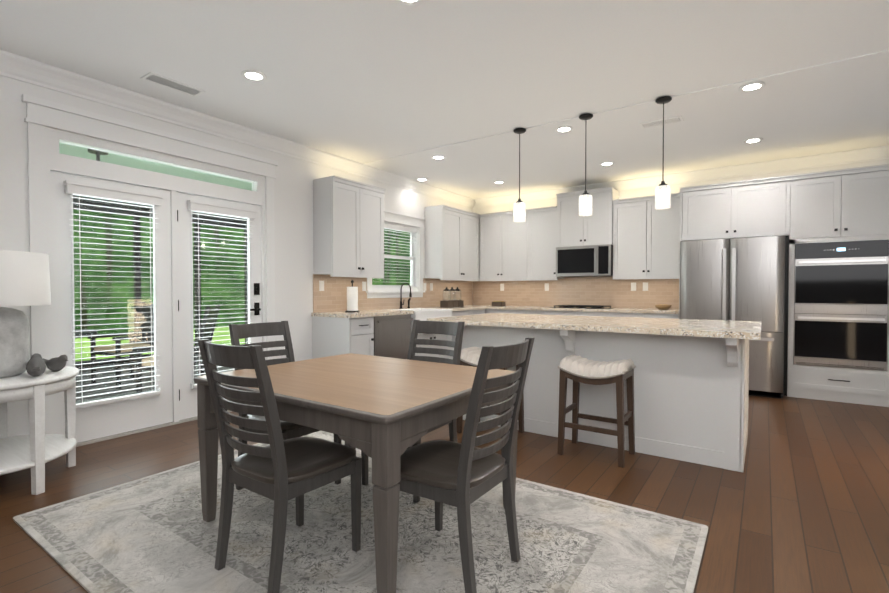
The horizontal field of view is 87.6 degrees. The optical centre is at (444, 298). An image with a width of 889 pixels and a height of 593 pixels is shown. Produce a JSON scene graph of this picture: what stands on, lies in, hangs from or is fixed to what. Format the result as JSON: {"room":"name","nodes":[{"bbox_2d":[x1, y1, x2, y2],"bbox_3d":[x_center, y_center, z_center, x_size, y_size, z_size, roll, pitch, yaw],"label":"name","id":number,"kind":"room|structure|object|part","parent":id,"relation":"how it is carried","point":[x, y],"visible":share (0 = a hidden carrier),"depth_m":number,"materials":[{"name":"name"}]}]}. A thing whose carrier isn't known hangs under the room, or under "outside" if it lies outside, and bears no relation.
{"room":"kitchen","nodes":[
{"label":"kitchen","id":0,"kind":"room"},
{"bbox_2d":[0,75,472,436],"bbox_3d":[-2.366,-0.217,4.240,0.160,2.900,10.160,1,1,35],"label":"wall","id":1,"kind":"structure","parent":0,"point":[293,199],"depth_m":4.95,"materials":[{"name":"paint"}]},
{"bbox_2d":[63,180,162,407],"bbox_3d":[-2.620,-0.023,3.720,0.065,1.710,0.666,1,1,35],"label":"blinds","id":2,"kind":"object","parent":1,"relation":"attached to","point":[99,191],"visible":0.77,"depth_m":3.68,"materials":[{"name":"white plastic"}]},
{"bbox_2d":[21,94,277,446],"bbox_3d":[-2.400,-0.147,4.113,0.170,2.565,2.040,1,1,35],"label":"door frame","id":3,"kind":"structure","parent":1,"relation":"attached to","point":[51,125],"depth_m":3.91,"materials":[{"name":"paint"}]},
{"bbox_3d":[-2.664,0.080,3.760,0.051,2.038,0.839,1,1,35],"label":"fixed patio door trim","id":4,"kind":"part","parent":3,"relation":"part of","materials":[{"name":"white wood"}]},
{"bbox_3d":[-2.140,0.068,4.476,0.100,2.038,0.839,1,1,35],"label":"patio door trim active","id":5,"kind":"part","parent":3,"relation":"part of","materials":[{"name":"white wood"}]},
{"bbox_2d":[177,210,179,400],"bbox_3d":[-2.377,0.065,4.131,0.012,1.700,0.018,1,1,35],"label":"door hinges","id":6,"kind":"object","parent":1,"relation":"attached to","point":[178,307],"visible":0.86,"depth_m":4.13,"materials":[{"name":"black metal"}]},
{"bbox_2d":[187,199,256,388],"bbox_3d":[-2.112,-0.036,4.456,0.065,1.710,0.666,1,1,35],"label":"blinds","id":7,"kind":"object","parent":1,"relation":"attached to","point":[214,208],"visible":0.71,"depth_m":4.38,"materials":[{"name":"white plastic"}]},
{"bbox_2d":[0,49,475,207],"bbox_3d":[-2.299,-1.596,4.079,0.105,0.135,9.989,1,1,35],"label":"crown molding","id":8,"kind":"structure","parent":1,"relation":"attached to","point":[27,70],"depth_m":4.09,"materials":[{"name":"paint"}]},
{"bbox_2d":[313,176,366,275],"bbox_3d":[-1.237,-0.811,5.432,0.327,1.065,0.480,1,1,35],"label":"upper cabinet","id":9,"kind":"object","parent":1,"relation":"attached to","point":[339,205],"depth_m":5.29,"materials":[{"name":"paint"}]},
{"bbox_2d":[367,184,385,275],"bbox_3d":[-1.032,-0.816,5.727,0.327,1.065,0.479,1,1,35],"label":"upper cabinet","id":10,"kind":"object","parent":1,"relation":"attached to","point":[375,196],"depth_m":5.71,"materials":[{"name":"paint"}]},
{"bbox_2d":[366,209,424,297],"bbox_3d":[-0.713,-0.612,6.556,0.180,1.200,1.250,1,1,35],"label":"window","id":11,"kind":"structure","parent":1,"relation":"in","point":[402,219],"depth_m":6.76,"materials":[{"name":"paint"}]},
{"bbox_2d":[372,223,416,287],"bbox_3d":[-0.705,-0.592,6.550,0.050,0.886,0.970,1,1,35],"label":"blinds","id":12,"kind":"object","parent":11,"relation":"attached to","point":[399,228],"visible":0.69,"depth_m":6.61,"materials":[{"name":"white plastic"}]},
{"bbox_2d":[403,308,418,311],"bbox_3d":[-0.579,0.284,6.496,0.025,0.269,0.780,1,1,35],"label":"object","id":13,"kind":"structure","parent":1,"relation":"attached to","point":[404,309],"depth_m":6.58,"materials":[{"name":"white ceramic"}]},
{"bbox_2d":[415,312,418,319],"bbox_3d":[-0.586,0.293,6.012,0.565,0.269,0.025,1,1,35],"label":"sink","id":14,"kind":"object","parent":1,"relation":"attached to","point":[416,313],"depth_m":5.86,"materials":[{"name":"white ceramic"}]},
{"bbox_2d":[423,205,458,279],"bbox_3d":[0.002,-0.842,7.224,0.327,1.065,0.600,1,1,35],"label":"upper cabinet","id":15,"kind":"object","parent":1,"relation":"attached to","point":[441,222],"depth_m":7.01,"materials":[{"name":"paint"}]},
{"bbox_2d":[459,209,482,279],"bbox_3d":[0.310,-0.848,7.607,0.397,1.065,0.620,1,1,35],"label":"upper cabinet","id":16,"kind":"object","parent":1,"relation":"attached to","point":[470,223],"depth_m":7.56,"materials":[{"name":"paint"}]},
{"bbox_2d":[419,308,450,320],"bbox_3d":[-0.135,0.289,6.189,0.025,0.269,0.780,1,1,35],"label":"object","id":17,"kind":"structure","parent":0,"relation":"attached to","point":[435,312],"depth_m":6.21,"materials":[{"name":"white ceramic"}]},
{"bbox_2d":[0,395,888,592],"bbox_3d":[0.533,1.209,2.163,7.000,0.120,10.000,1,1,35],"label":"floor","id":18,"kind":"structure","parent":0,"point":[799,503],"depth_m":2.79,"materials":[{"name":"brown wood"}]},
{"bbox_2d":[0,366,78,494],"bbox_3d":[-2.739,0.805,2.813,0.830,0.664,0.830,1,1,35],"label":"accent table","id":19,"kind":"object","parent":18,"relation":"on","point":[36,449],"visible":0.83,"depth_m":2.76,"materials":[{"name":"white wood"}]},
{"bbox_2d":[0,250,50,377],"bbox_3d":[-2.739,0.082,2.801,0.556,0.779,0.556,1,1,35],"label":"table lamp","id":20,"kind":"object","parent":19,"relation":"on","point":[24,278],"visible":0.96,"depth_m":2.76,"materials":[{"name":"stone"}]},
{"bbox_2d":[26,353,45,376],"bbox_3d":[-2.455,0.406,2.784,0.357,0.126,0.125,1,1,35],"label":"bird figurine","id":21,"kind":"object","parent":19,"relation":"on","point":[36,365],"visible":0.98,"depth_m":2.77,"materials":[{"name":"grey ceramic"}]},
{"bbox_2d":[42,355,67,370],"bbox_3d":[-2.517,0.411,2.992,0.315,0.110,0.091,1,1,35],"label":"bird figurine","id":22,"kind":"object","parent":19,"relation":"on","point":[56,364],"visible":0.98,"depth_m":2.94,"materials":[{"name":"grey ceramic"}]},
{"bbox_2d":[312,316,374,358],"bbox_3d":[-1.162,0.649,5.317,0.609,0.890,0.387,1,1,35],"label":"base cabinet","id":23,"kind":"object","parent":18,"relation":"on","point":[331,335],"depth_m":5.15,"materials":[{"name":"paint"}]},
{"bbox_2d":[311,308,414,319],"bbox_3d":[-0.955,0.179,5.584,0.637,0.040,1.095,1,1,35],"label":"countertop","id":24,"kind":"structure","parent":23,"relation":"on","point":[366,311],"depth_m":5.37,"materials":[{"name":"beige stone"}]},
{"bbox_2d":[345,280,359,311],"bbox_3d":[-1.102,-0.032,5.546,0.170,0.385,0.170,1,1,35],"label":"paper towel","id":25,"kind":"object","parent":24,"relation":"on","point":[352,292],"depth_m":5.49,"materials":[{"name":"white paper"}]},
{"bbox_2d":[399,283,411,308],"bbox_3d":[-0.500,-0.040,6.566,0.216,0.365,0.218,1,1,35],"label":"faucet","id":26,"kind":"object","parent":24,"relation":"on","point":[404,303],"depth_m":6.58,"materials":[{"name":"black metal"}]},
{"bbox_2d":[395,308,451,334],"bbox_3d":[-0.357,0.302,6.344,0.565,0.299,0.830,1,1,35],"label":"sink","id":27,"kind":"object","parent":24,"relation":"in","point":[421,314],"depth_m":6.19,"materials":[{"name":"white ceramic"}]},
{"bbox_2d":[13,430,707,592],"bbox_3d":[-0.462,1.139,2.358,2.980,0.010,1.950,1,1,35],"label":"rug","id":28,"kind":"object","parent":18,"relation":"on","point":[155,533],"visible":0.6,"depth_m":2.16,"materials":[{"name":"grey fabric"}]},
{"bbox_2d":[198,339,361,592],"bbox_3d":[-0.697,0.653,2.002,0.443,0.972,0.572,1,1,35],"label":"chair","id":29,"kind":"object","parent":28,"relation":"on","point":[279,471],"visible":1,"depth_m":1.86,"materials":[{"name":"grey wood"}]},
{"bbox_2d":[229,321,341,489],"bbox_3d":[-0.958,0.639,2.783,0.572,0.972,0.443,1,1,35],"label":"chair","id":30,"kind":"object","parent":28,"relation":"on","point":[250,330],"visible":0.27,"depth_m":2.87,"materials":[{"name":"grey wood"}]},
{"bbox_2d":[194,353,517,592],"bbox_3d":[-0.428,0.763,2.424,1.320,0.738,1.095,1,1,35],"label":"dining table","id":31,"kind":"object","parent":28,"relation":"on","point":[384,413],"visible":0.79,"depth_m":1.97,"materials":[{"name":"brown wood"}]},
{"bbox_2d":[361,320,464,502],"bbox_3d":[-0.182,0.638,2.878,0.443,0.972,0.572,1,1,35],"label":"chair","id":32,"kind":"object","parent":28,"relation":"on","point":[456,329],"visible":0.38,"depth_m":3.03,"materials":[{"name":"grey wood"}]},
{"bbox_2d":[398,337,534,592],"bbox_3d":[0.057,0.653,1.967,0.572,0.972,0.443,1,1,35],"label":"chair","id":33,"kind":"object","parent":28,"relation":"on","point":[464,475],"visible":0.9,"depth_m":1.82,"materials":[{"name":"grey wood"}]},
{"bbox_2d":[375,316,414,358],"bbox_3d":[-0.860,0.642,5.754,0.609,0.890,0.810,1,1,35],"label":"dishwasher","id":34,"kind":"object","parent":18,"relation":"on","point":[392,333],"depth_m":5.56,"materials":[{"name":"paint"}]},
{"bbox_2d":[415,334,434,356],"bbox_3d":[-0.526,0.768,6.240,0.607,0.620,0.495,1,1,35],"label":"base cabinet","id":35,"kind":"object","parent":18,"relation":"on","point":[429,336],"depth_m":6.14,"materials":[{"name":"paint"}]},
{"bbox_2d":[435,334,448,358],"bbox_3d":[-0.295,0.762,6.575,0.607,0.620,0.560,1,1,35],"label":"base cabinet","id":36,"kind":"object","parent":18,"relation":"on","point":[437,336],"depth_m":6.42,"materials":[{"name":"paint"}]},
{"bbox_2d":[419,308,466,315],"bbox_3d":[-0.032,0.621,6.953,0.607,0.890,0.625,1,1,35],"label":"base cabinet","id":37,"kind":"object","parent":18,"relation":"on","point":[420,309],"depth_m":6.75,"materials":[{"name":"paint"}]},
{"bbox_2d":[467,308,486,314],"bbox_3d":[0.274,0.614,7.335,0.677,0.890,0.590,1,1,35],"label":"base cabinet","id":38,"kind":"object","parent":18,"relation":"on","point":[470,311],"depth_m":7.15,"materials":[{"name":"paint"}]},
{"bbox_2d":[456,347,523,432],"bbox_3d":[0.383,0.771,3.865,0.460,0.696,0.340,1,1,35],"label":"stool","id":39,"kind":"object","parent":18,"relation":"on","point":[470,356],"visible":0.31,"depth_m":3.85,"materials":[{"name":"white fabric"}]},
{"bbox_2d":[487,308,518,313],"bbox_3d":[1.030,0.612,7.473,0.590,0.890,0.676,1,1,35],"label":"base cabinet","id":40,"kind":"object","parent":18,"relation":"on","point":[489,310],"depth_m":7.20,"materials":[{"name":"paint"}]},
{"bbox_2d":[443,304,490,311],"bbox_3d":[0.294,0.148,7.390,0.637,0.040,1.637,1,1,35],"label":"countertop","id":41,"kind":"structure","parent":40,"relation":"on","point":[454,307],"depth_m":7.08,"materials":[{"name":"beige stone"}]},
{"bbox_2d":[519,312,550,314],"bbox_3d":[1.449,0.616,7.226,0.620,0.890,0.607,1,1,35],"label":"base cabinet","id":42,"kind":"object","parent":18,"relation":"on","point":[543,313],"depth_m":6.90,"materials":[{"name":"paint"}]},
{"bbox_2d":[551,312,578,315],"bbox_3d":[1.844,0.621,6.953,0.580,0.890,0.607,1,1,35],"label":"base cabinet","id":43,"kind":"object","parent":18,"relation":"on","point":[552,313],"depth_m":6.65,"materials":[{"name":"paint"}]},
{"bbox_2d":[557,355,635,467],"bbox_3d":[1.101,0.779,3.356,0.460,0.696,0.340,1,1,35],"label":"stool","id":44,"kind":"object","parent":18,"relation":"on","point":[577,370],"visible":1,"depth_m":3.31,"materials":[{"name":"brown wood"}]},
{"bbox_2d":[579,312,614,316],"bbox_3d":[2.222,0.625,6.691,0.580,0.890,0.607,1,1,35],"label":"base cabinet","id":45,"kind":"object","parent":18,"relation":"on","point":[607,314],"depth_m":6.39,"materials":[{"name":"paint"}]},
{"bbox_2d":[446,325,748,471],"bbox_3d":[1.231,0.671,4.017,2.319,0.890,1.203,1,1,35],"label":"kitchen island","id":46,"kind":"object","parent":18,"relation":"on","point":[691,384],"depth_m":3.34,"materials":[{"name":"paint"}]},
{"bbox_2d":[427,313,761,340],"bbox_3d":[1.226,0.206,4.020,2.510,0.040,1.270,1,1,35],"label":"island countertop","id":47,"kind":"structure","parent":46,"relation":"on","point":[666,327],"depth_m":3.59,"materials":[{"name":"beige stone"}]},
{"bbox_2d":[615,312,646,317],"bbox_3d":[2.588,0.630,6.439,0.550,0.890,0.607,1,1,35],"label":"base cabinet","id":48,"kind":"object","parent":18,"relation":"on","point":[617,314],"depth_m":6.13,"materials":[{"name":"paint"}]},
{"bbox_2d":[491,304,679,315],"bbox_3d":[1.976,0.158,6.836,2.760,0.040,0.636,1,1,35],"label":"countertop","id":49,"kind":"structure","parent":48,"relation":"on","point":[522,307],"depth_m":6.56,"materials":[{"name":"beige stone"}]},
{"bbox_2d":[551,304,614,307],"bbox_3d":[2.020,0.125,6.794,0.820,0.040,0.450,1,1,35],"label":"cooktop","id":50,"kind":"object","parent":49,"relation":"in","point":[552,305],"depth_m":6.83,"materials":[{"name":"black glass"}]},
{"bbox_2d":[655,304,671,309],"bbox_3d":[2.926,0.114,6.205,0.210,0.070,0.207,1,1,35],"label":"bowl","id":51,"kind":"object","parent":49,"relation":"on","point":[660,307],"depth_m":6.14,"materials":[{"name":"brown wood"}]},
{"bbox_2d":[647,312,679,318],"bbox_3d":[2.918,0.634,6.211,0.490,0.890,0.607,1,1,35],"label":"base cabinet","id":52,"kind":"object","parent":18,"relation":"on","point":[649,314],"depth_m":5.93,"materials":[{"name":"paint"}]},
{"bbox_2d":[680,236,784,397],"bbox_3d":[3.462,0.202,5.601,1.020,1.774,0.927,1,1,35],"label":"refrigerator","id":53,"kind":"object","parent":18,"relation":"on","point":[738,279],"visible":0.67,"depth_m":5.18,"materials":[{"name":"grey metal"}]},
{"bbox_2d":[783,228,888,406],"bbox_3d":[4.348,0.191,5.185,0.898,1.810,0.656,1,1,35],"label":"tall cabinet","id":54,"kind":"object","parent":18,"relation":"on","point":[836,299],"depth_m":4.91,"materials":[{"name":"paint"}]},
{"bbox_2d":[794,240,888,370],"bbox_3d":[4.177,0.071,4.907,0.755,1.330,0.112,1,1,35],"label":"wall oven","id":55,"kind":"object","parent":54,"relation":"in","point":[841,287],"depth_m":4.89,"materials":[{"name":"silver glass"}]},
{"bbox_2d":[0,0,888,162],"bbox_3d":[0.533,-1.691,2.114,7.320,0.120,10.320,1,1,35],"label":"ceiling","id":56,"kind":"structure","parent":0,"point":[362,81],"depth_m":3.11,"materials":[{"name":"paint"}]},
{"bbox_2d":[140,72,204,96],"bbox_3d":[-2.094,-1.651,3.590,0.170,0.008,0.400,1,1,35],"label":"ceiling vent","id":57,"kind":"object","parent":56,"relation":"in","point":[163,81],"visible":1,"depth_m":3.57,"materials":[{"name":"white plastic"}]},
{"bbox_2d":[241,70,266,81],"bbox_3d":[-1.411,-1.648,3.434,0.176,0.009,0.176,1,1,35],"label":"recessed light","id":58,"kind":"object","parent":56,"relation":"in","point":[254,75],"visible":1,"depth_m":3.42,"materials":[{"name":"white plastic"}]},
{"bbox_2d":[396,0,422,4],"bbox_3d":[-0.190,-1.632,2.493,0.176,0.009,0.176,1,1,35],"label":"recessed light","id":59,"kind":"object","parent":56,"relation":"in","point":[410,2],"visible":1,"depth_m":2.55,"materials":[{"name":"white plastic"}]},
{"bbox_2d":[362,50,888,198],"bbox_3d":[2.576,-1.676,4.986,6.884,0.008,2.740,1,1,35],"label":"ceiling plane","id":60,"kind":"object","parent":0,"point":[835,106],"visible":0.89,"depth_m":4.81,"materials":[{"name":"paint"}]},
{"bbox_2d":[416,178,427,180],"bbox_3d":[-0.318,-1.695,6.617,0.176,0.009,0.176,1,1,35],"label":"recessed light","id":61,"kind":"object","parent":60,"relation":"attached to","point":[421,179],"visible":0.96,"depth_m":6.60,"materials":[{"name":"white plastic"}]},
{"bbox_2d":[431,155,445,159],"bbox_3d":[-0.073,-1.676,5.511,0.176,0.009,0.176,1,1,35],"label":"recessed light","id":62,"kind":"object","parent":60,"relation":"attached to","point":[438,157],"visible":0.98,"depth_m":5.51,"materials":[{"name":"white plastic"}]},
{"bbox_2d":[493,181,504,183],"bbox_3d":[0.800,-1.698,6.792,0.176,0.009,0.176,1,1,35],"label":"recessed light","id":63,"kind":"object","parent":60,"relation":"attached to","point":[498,182],"visible":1,"depth_m":6.78,"materials":[{"name":"white plastic"}]},
{"bbox_2d":[513,128,525,221],"bbox_3d":[0.744,-1.214,4.595,0.124,0.901,0.124,1,1,35],"label":"pendant light","id":64,"kind":"object","parent":60,"relation":"hanging from","point":[520,210],"visible":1,"depth_m":4.57,"materials":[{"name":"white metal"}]},
{"bbox_2d":[555,126,572,132],"bbox_3d":[1.173,-1.659,4.553,0.176,0.009,0.176,1,1,35],"label":"recessed light","id":65,"kind":"object","parent":60,"relation":"attached to","point":[563,129],"visible":1,"depth_m":4.55,"materials":[{"name":"white plastic"}]},
{"bbox_2d":[579,113,592,215],"bbox_3d":[1.286,-1.208,4.221,0.124,0.901,0.124,1,1,35],"label":"pendant light","id":66,"kind":"object","parent":60,"relation":"hanging from","point":[585,197],"visible":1,"depth_m":4.20,"materials":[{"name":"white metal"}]},
{"bbox_2d":[600,162,613,165],"bbox_3d":[2.032,-1.681,5.795,0.176,0.009,0.176,1,1,35],"label":"recessed light","id":67,"kind":"object","parent":60,"relation":"attached to","point":[606,163],"visible":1,"depth_m":5.78,"materials":[{"name":"white plastic"}]},
{"bbox_2d":[639,115,683,128],"bbox_3d":[2.041,-1.657,4.367,0.360,0.008,0.160,1,1,35],"label":"air vent register","id":68,"kind":"object","parent":60,"relation":"attached to","point":[656,123],"visible":0.94,"depth_m":4.36,"materials":[{"name":"white plastic"}]},
{"bbox_2d":[655,96,671,208],"bbox_3d":[1.817,-1.201,3.853,0.124,0.901,0.124,1,1,35],"label":"pendant light","id":69,"kind":"object","parent":60,"relation":"hanging from","point":[662,189],"visible":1,"depth_m":3.83,"materials":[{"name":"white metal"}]},
{"bbox_2d":[739,82,765,91],"bbox_3d":[2.389,-1.643,3.604,0.176,0.009,0.176,1,1,35],"label":"recessed light","id":70,"kind":"object","parent":60,"relation":"attached to","point":[751,86],"visible":1,"depth_m":3.59,"materials":[{"name":"white plastic"}]},
{"bbox_2d":[743,138,762,143],"bbox_3d":[3.259,-1.665,4.898,0.176,0.009,0.176,1,1,35],"label":"recessed light","id":71,"kind":"object","parent":60,"relation":"attached to","point":[751,140],"visible":1,"depth_m":4.88,"materials":[{"name":"white plastic"}]},
{"bbox_2d":[473,159,888,213],"bbox_3d":[3.487,-0.252,6.273,7.160,2.900,0.160,1,1,35],"label":"wall","id":72,"kind":"structure","parent":0,"point":[640,192],"depth_m":6.36,"materials":[{"name":"paint"}]},
{"bbox_2d":[483,212,502,279],"bbox_3d":[0.836,-0.851,7.755,0.480,1.065,0.392,1,1,35],"label":"upper cabinet","id":73,"kind":"object","parent":72,"relation":"attached to","point":[492,222],"depth_m":7.63,"materials":[{"name":"paint"}]},
{"bbox_2d":[503,209,530,279],"bbox_3d":[1.200,-0.847,7.543,0.600,1.065,0.327,1,1,35],"label":"upper cabinet","id":74,"kind":"object","parent":72,"relation":"attached to","point":[516,235],"depth_m":7.39,"materials":[{"name":"paint"}]},
{"bbox_2d":[531,208,566,279],"bbox_3d":[1.570,-0.843,7.287,0.540,1.065,0.327,1,1,35],"label":"upper cabinet","id":75,"kind":"object","parent":72,"relation":"attached to","point":[542,219],"depth_m":7.13,"materials":[{"name":"paint"}]},
{"bbox_2d":[555,192,586,239],"bbox_3d":[1.979,-1.157,6.981,0.465,0.775,0.357,1,1,35],"label":"upper cabinet","id":76,"kind":"object","parent":72,"relation":"attached to","point":[569,225],"depth_m":6.86,"materials":[{"name":"paint"}]},
{"bbox_2d":[555,240,610,275],"bbox_3d":[2.107,-0.578,6.873,0.800,0.500,0.406,1,1,35],"label":"microwave","id":77,"kind":"object","parent":72,"relation":"attached to","point":[572,257],"depth_m":6.71,"materials":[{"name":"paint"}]},
{"bbox_2d":[587,188,618,243],"bbox_3d":[2.263,-1.154,6.785,0.465,0.775,0.357,1,1,35],"label":"upper cabinet","id":78,"kind":"object","parent":72,"relation":"attached to","point":[601,225],"depth_m":6.59,"materials":[{"name":"paint"}]},
{"bbox_2d":[611,196,654,279],"bbox_3d":[2.673,-0.829,6.525,0.503,1.065,0.327,1,1,35],"label":"upper cabinet","id":79,"kind":"object","parent":72,"relation":"attached to","point":[613,255],"depth_m":6.39,"materials":[{"name":"paint"}]},
{"bbox_2d":[651,193,679,279],"bbox_3d":[2.988,-0.826,6.307,0.502,1.065,0.327,1,1,35],"label":"upper cabinet","id":80,"kind":"object","parent":72,"relation":"attached to","point":[665,246],"depth_m":6.16,"materials":[{"name":"paint"}]},
{"bbox_2d":[476,145,888,206],"bbox_3d":[3.391,-1.632,6.153,6.869,0.135,0.105,1,1,35],"label":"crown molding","id":81,"kind":"structure","parent":72,"relation":"attached to","point":[882,152],"depth_m":6.02,"materials":[{"name":"paint"}]},
{"bbox_2d":[679,181,738,243],"bbox_3d":[3.364,-1.033,5.844,0.580,0.635,0.656,1,1,35],"label":"upper cabinet","id":82,"kind":"object","parent":72,"relation":"attached to","point":[708,211],"depth_m":5.57,"materials":[{"name":"paint"}]},
{"bbox_2d":[739,176,790,237],"bbox_3d":[3.755,-1.028,5.574,0.610,0.635,0.656,1,1,35],"label":"upper cabinet","id":83,"kind":"object","parent":72,"relation":"attached to","point":[764,205],"depth_m":5.26,"materials":[{"name":"paint"}]},
{"bbox_2d":[791,168,850,231],"bbox_3d":[4.196,-0.998,5.270,0.528,0.685,0.656,1,1,35],"label":"upper cabinet","id":84,"kind":"object","parent":72,"relation":"attached to","point":[820,201],"depth_m":4.98,"materials":[{"name":"paint"}]},
{"bbox_2d":[851,164,888,227],"bbox_3d":[4.516,-0.994,5.048,0.490,0.685,0.656,1,1,35],"label":"upper cabinet","id":85,"kind":"object","parent":72,"relation":"attached to","point":[869,186],"depth_m":4.76,"materials":[{"name":"paint"}]},
{"label":"outside","id":86,"kind":"structure","parent":0,"visible":0},
{"bbox_2d":[59,142,409,403],"bbox_3d":[-4.734,-5.570,14.805,15.830,15.000,85.000,1,1,35],"label":"outdoor view","id":87,"kind":"object","parent":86,"point":[143,258],"depth_m":16.70,"materials":[{"name":"green plant"}]}
]}

